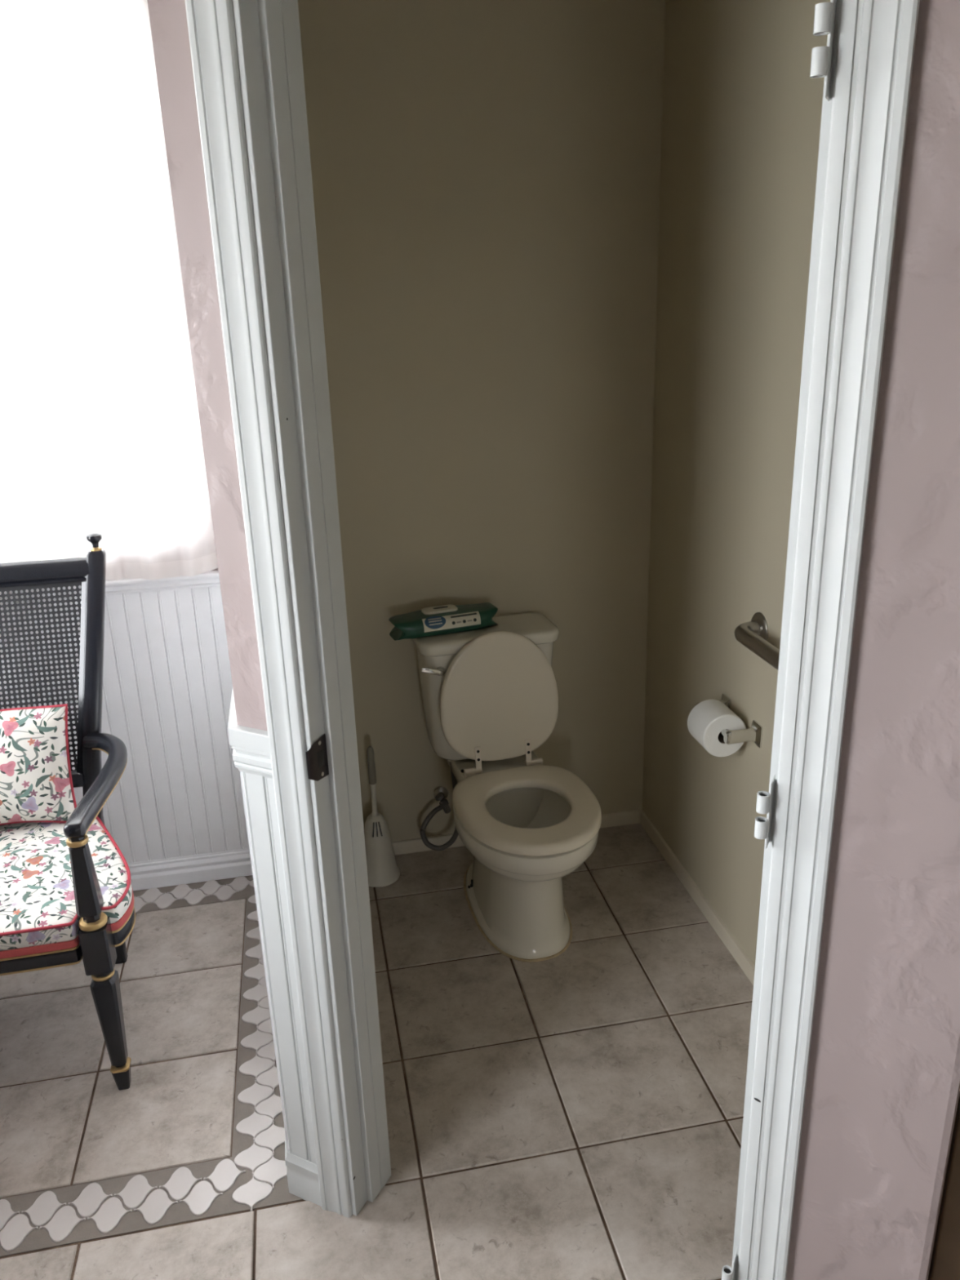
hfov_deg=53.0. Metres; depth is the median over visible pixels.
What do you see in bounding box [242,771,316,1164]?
wainscoting
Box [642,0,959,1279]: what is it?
wall
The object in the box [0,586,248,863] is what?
wainscoting
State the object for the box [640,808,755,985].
baseboard
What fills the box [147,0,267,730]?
wall partition
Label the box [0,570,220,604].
trim
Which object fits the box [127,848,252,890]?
baseboard
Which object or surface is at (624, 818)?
baseboard
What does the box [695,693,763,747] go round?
paper holder
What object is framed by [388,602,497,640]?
pack
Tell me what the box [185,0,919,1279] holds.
door frame
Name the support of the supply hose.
attached to the wall at (486, 174)
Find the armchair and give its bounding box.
[0,532,135,1090]
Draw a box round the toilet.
[411,612,601,962]
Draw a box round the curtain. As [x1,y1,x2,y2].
[0,0,217,580]
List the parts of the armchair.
cane panel, rail moulding, rail, seat frame, rail, arm post, arm, leg, post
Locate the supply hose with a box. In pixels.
[419,760,458,850]
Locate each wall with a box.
[297,0,666,841]
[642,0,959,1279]
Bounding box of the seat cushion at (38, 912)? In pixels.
[0,818,132,951]
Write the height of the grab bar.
0.080 m
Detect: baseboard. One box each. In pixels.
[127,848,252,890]
[284,1134,321,1206]
[391,808,641,854]
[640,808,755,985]
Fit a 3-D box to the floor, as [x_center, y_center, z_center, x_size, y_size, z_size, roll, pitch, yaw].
[0.435,1.426,1.129,3.960,0.122,4.660,-5,20,-10]
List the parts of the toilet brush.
stem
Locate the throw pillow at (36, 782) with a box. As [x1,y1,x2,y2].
[0,703,76,825]
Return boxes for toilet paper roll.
[687,699,746,756]
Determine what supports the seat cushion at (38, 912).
on the armchair
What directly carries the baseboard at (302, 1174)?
attached to the wall partition at (168, 18)
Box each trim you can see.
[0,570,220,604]
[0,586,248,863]
[227,688,272,778]
[240,771,289,1150]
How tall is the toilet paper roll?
0.114 m
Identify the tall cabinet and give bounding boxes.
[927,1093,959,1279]
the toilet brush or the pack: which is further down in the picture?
the toilet brush
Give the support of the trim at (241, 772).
attached to the wall partition at (168, 18)
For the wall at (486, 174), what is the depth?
2.65 m
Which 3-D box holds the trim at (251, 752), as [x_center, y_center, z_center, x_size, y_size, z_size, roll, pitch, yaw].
[-0.489,-0.004,2.146,0.078,0.085,1.260,-5,20,-10]
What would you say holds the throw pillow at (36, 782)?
on the armchair
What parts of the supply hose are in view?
valve handle, wall plate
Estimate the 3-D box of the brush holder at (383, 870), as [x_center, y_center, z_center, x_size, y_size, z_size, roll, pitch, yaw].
[-0.315,0.630,2.954,0.128,0.215,0.128,-5,20,-10]
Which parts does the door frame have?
casing, strike plate, casing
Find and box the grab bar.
[733,612,779,670]
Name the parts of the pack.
flip lid, printed panel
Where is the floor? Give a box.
[0,822,753,1279]
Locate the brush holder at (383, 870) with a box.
[364,812,399,887]
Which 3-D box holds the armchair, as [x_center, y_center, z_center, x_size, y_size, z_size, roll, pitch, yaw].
[-1.179,0.402,2.282,0.701,1.144,0.731,-5,20,-10]
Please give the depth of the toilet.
2.69 m
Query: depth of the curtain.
2.39 m
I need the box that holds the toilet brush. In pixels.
[366,746,377,816]
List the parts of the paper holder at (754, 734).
post, post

